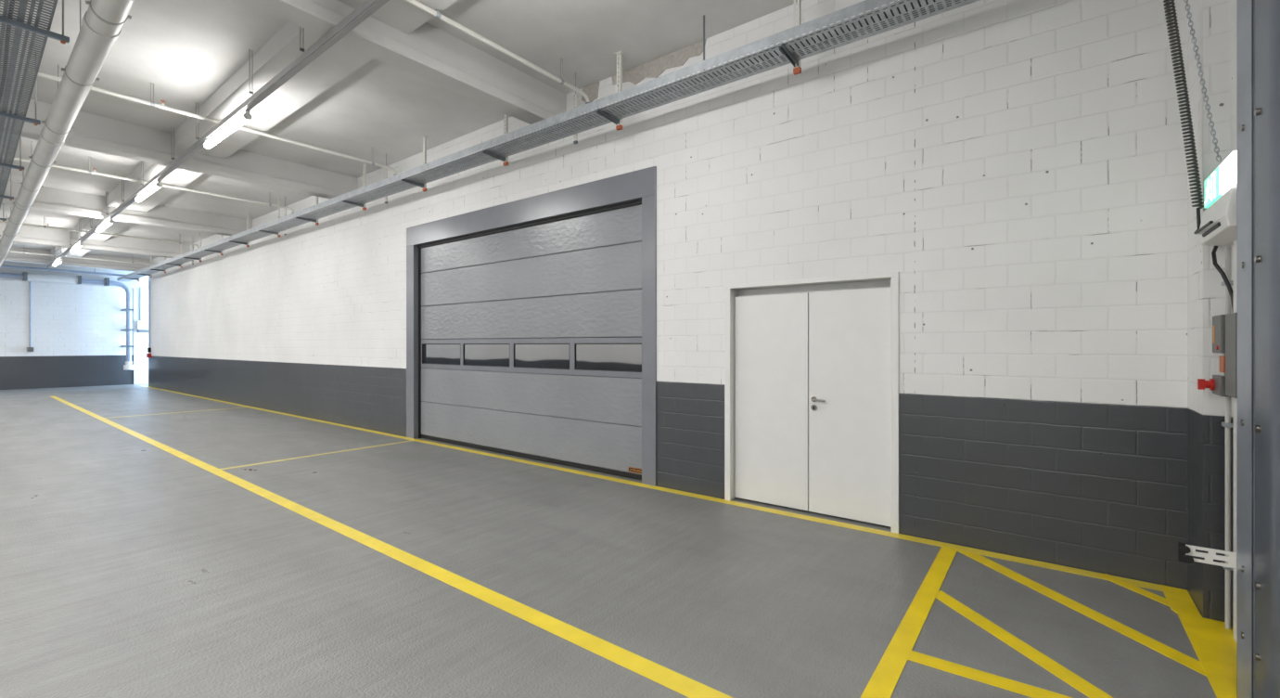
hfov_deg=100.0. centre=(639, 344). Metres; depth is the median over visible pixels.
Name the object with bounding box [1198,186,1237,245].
housing
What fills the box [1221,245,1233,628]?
conduit
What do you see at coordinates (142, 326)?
wall box
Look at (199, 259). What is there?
hanger
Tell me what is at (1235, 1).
trim
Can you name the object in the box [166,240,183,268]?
hanger
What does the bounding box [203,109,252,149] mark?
tube light
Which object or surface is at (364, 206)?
hanger
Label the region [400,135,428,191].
hanger
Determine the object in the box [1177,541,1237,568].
bracket
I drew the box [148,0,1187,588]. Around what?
wall
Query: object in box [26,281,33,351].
conduit
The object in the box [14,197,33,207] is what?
socket
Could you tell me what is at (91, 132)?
ceiling beam
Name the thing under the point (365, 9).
rail
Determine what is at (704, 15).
rod
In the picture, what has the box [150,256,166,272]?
hanger
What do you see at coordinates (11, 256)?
ceiling beam
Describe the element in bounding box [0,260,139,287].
ceiling beam
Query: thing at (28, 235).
ceiling beam
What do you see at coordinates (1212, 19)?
wall
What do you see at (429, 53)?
ceiling beam
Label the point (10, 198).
hanger
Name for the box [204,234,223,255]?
hanger
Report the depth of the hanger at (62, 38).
4.23 m
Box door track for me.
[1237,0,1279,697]
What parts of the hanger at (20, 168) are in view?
hanger rod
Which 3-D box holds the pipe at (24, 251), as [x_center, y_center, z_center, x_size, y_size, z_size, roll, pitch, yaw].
[-20.912,-2.975,16.114,0.072,0.550,9.361,0,0,37]
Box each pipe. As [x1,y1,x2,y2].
[0,0,135,267]
[0,62,396,180]
[0,216,199,247]
[0,264,129,276]
[2,154,294,217]
[8,244,150,266]
[404,0,589,112]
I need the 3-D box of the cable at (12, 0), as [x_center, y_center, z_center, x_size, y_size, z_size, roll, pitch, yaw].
[-11.254,-2.514,9.220,24.500,0.024,0.040,0,0,38]
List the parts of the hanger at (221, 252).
arm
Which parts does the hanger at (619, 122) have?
arm, post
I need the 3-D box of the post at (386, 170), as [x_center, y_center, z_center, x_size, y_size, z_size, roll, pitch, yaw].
[-4.303,-2.825,9.108,0.048,0.850,0.038,0,0,37]
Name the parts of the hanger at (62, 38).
hanger rod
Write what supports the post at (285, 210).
hanging from the ceiling
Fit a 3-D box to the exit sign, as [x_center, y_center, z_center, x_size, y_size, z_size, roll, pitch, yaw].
[3.093,-0.860,2.797,0.122,0.170,0.640,0,0,37]
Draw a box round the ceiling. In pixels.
[0,0,802,259]
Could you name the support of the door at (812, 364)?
in the wall at (1019, 167)
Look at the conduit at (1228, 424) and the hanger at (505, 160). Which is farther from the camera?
the hanger at (505, 160)
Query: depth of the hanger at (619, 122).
5.97 m
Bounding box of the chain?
[1183,0,1221,161]
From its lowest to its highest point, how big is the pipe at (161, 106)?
0.550 m
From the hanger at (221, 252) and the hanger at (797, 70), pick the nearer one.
the hanger at (797, 70)
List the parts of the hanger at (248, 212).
arm, post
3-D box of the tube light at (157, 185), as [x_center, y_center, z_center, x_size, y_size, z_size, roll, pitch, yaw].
[-8.473,-2.635,9.251,1.540,0.104,0.082,0,0,37]
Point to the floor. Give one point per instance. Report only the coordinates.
(155, 542)
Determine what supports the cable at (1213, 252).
attached to the housing
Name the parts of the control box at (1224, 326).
switch knob, label plate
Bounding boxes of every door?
[406,166,656,486]
[724,271,898,533]
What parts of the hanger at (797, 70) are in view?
arm, post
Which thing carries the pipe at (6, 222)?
hanging from the ceiling
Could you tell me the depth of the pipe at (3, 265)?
19.52 m
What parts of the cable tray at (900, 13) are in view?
splice plate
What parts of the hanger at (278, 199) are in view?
arm, post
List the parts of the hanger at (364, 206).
arm, post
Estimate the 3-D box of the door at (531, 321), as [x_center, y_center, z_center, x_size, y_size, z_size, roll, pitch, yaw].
[-1.847,-0.215,7.825,5.330,3.630,0.310,0,0,37]
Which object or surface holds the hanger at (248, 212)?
hanging from the ceiling
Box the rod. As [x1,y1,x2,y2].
[703,14,704,70]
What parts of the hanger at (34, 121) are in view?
hanger rod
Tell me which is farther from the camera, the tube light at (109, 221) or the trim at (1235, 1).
the tube light at (109, 221)
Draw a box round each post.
[283,195,286,235]
[384,153,387,203]
[573,72,577,143]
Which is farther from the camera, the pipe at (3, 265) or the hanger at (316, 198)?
the pipe at (3, 265)
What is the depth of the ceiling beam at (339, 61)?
6.53 m
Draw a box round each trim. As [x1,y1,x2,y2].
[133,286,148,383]
[1233,0,1237,642]
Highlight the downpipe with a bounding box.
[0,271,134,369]
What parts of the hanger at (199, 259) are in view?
post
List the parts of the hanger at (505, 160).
arm, post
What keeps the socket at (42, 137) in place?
attached to the drain pipe at (103, 21)
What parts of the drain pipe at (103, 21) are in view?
hanger rod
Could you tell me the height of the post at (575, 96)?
0.850 m
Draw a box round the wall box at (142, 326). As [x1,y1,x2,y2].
[136,320,148,332]
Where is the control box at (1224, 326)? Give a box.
[1197,312,1237,397]
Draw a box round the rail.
[48,0,389,267]
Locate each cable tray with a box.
[0,0,58,207]
[116,0,979,281]
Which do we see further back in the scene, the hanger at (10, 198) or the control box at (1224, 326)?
the hanger at (10, 198)
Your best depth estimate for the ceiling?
6.46 m
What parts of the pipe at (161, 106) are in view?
hanger rod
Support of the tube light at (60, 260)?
hanging from the rail
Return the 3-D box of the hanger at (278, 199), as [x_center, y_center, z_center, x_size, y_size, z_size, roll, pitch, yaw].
[-8.143,-2.825,11.824,0.101,0.851,0.413,0,0,37]
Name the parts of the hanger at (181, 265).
post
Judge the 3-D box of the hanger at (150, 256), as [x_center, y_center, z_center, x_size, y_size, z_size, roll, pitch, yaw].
[-17.517,-2.825,18.990,0.101,0.851,0.413,0,0,37]
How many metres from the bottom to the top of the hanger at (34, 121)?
0.820 m
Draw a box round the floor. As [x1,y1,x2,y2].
[0,383,1237,697]
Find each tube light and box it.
[52,257,63,266]
[70,242,83,252]
[95,217,114,232]
[135,179,162,202]
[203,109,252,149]
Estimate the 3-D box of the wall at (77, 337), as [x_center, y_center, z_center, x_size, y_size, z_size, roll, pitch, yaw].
[-23.076,-0.825,18.964,0.300,4.850,11.900,0,0,37]
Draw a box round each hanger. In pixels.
[0,0,69,44]
[0,55,40,126]
[0,136,24,171]
[0,159,13,200]
[0,180,6,221]
[136,256,152,277]
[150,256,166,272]
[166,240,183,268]
[183,231,201,261]
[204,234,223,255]
[229,211,249,246]
[258,198,281,237]
[295,195,319,225]
[341,162,366,210]
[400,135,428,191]
[481,113,508,166]
[595,51,625,130]
[778,0,801,75]
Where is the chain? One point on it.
(1185, 1)
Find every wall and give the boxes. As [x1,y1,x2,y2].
[0,275,148,389]
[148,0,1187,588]
[1187,0,1233,627]
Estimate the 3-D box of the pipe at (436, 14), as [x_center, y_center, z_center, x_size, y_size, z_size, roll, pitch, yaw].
[-3.442,-2.975,2.758,0.072,0.550,9.361,0,0,37]
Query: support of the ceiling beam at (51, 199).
attached to the ceiling
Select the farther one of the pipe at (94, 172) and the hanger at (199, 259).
the hanger at (199, 259)
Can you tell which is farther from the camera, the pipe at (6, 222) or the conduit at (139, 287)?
the conduit at (139, 287)
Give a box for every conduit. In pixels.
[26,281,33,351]
[139,286,140,319]
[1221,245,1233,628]
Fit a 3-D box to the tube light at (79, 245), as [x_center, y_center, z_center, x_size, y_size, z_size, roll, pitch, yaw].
[-15.253,-2.635,14.543,1.540,0.104,0.082,0,0,37]
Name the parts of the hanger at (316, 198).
arm, post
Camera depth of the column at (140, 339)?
22.05 m
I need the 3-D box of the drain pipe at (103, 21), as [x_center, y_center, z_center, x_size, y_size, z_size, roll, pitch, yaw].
[-11.224,-2.847,9.770,27.304,0.806,0.250,0,0,38]
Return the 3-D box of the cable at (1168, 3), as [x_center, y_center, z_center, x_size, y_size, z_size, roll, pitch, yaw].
[3.020,-1.941,3.041,0.314,2.625,0.500,0,0,37]
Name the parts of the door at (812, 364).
handle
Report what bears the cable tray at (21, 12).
on the hanger at (62, 38)
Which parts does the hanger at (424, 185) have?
arm, post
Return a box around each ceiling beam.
[0,94,357,198]
[0,180,252,235]
[0,222,189,257]
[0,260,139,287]
[3,246,150,271]
[50,0,458,258]
[238,0,567,127]
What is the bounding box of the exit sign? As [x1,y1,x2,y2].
[1204,150,1237,207]
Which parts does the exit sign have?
pictogram panel, light panel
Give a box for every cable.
[0,0,14,99]
[1163,0,1213,233]
[1211,245,1233,312]
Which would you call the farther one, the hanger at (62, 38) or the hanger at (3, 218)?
the hanger at (3, 218)
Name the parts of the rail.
hanger rod, hanger rod, hanger rod, hanger rod, hanger rod, hanger rod, hanger rod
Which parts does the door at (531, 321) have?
pane, pane, pane, pane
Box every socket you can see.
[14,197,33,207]
[39,128,65,146]
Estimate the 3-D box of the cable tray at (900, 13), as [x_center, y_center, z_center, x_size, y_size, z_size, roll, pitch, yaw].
[-8.642,-2.550,12.174,29.280,0.102,0.347,0,0,37]

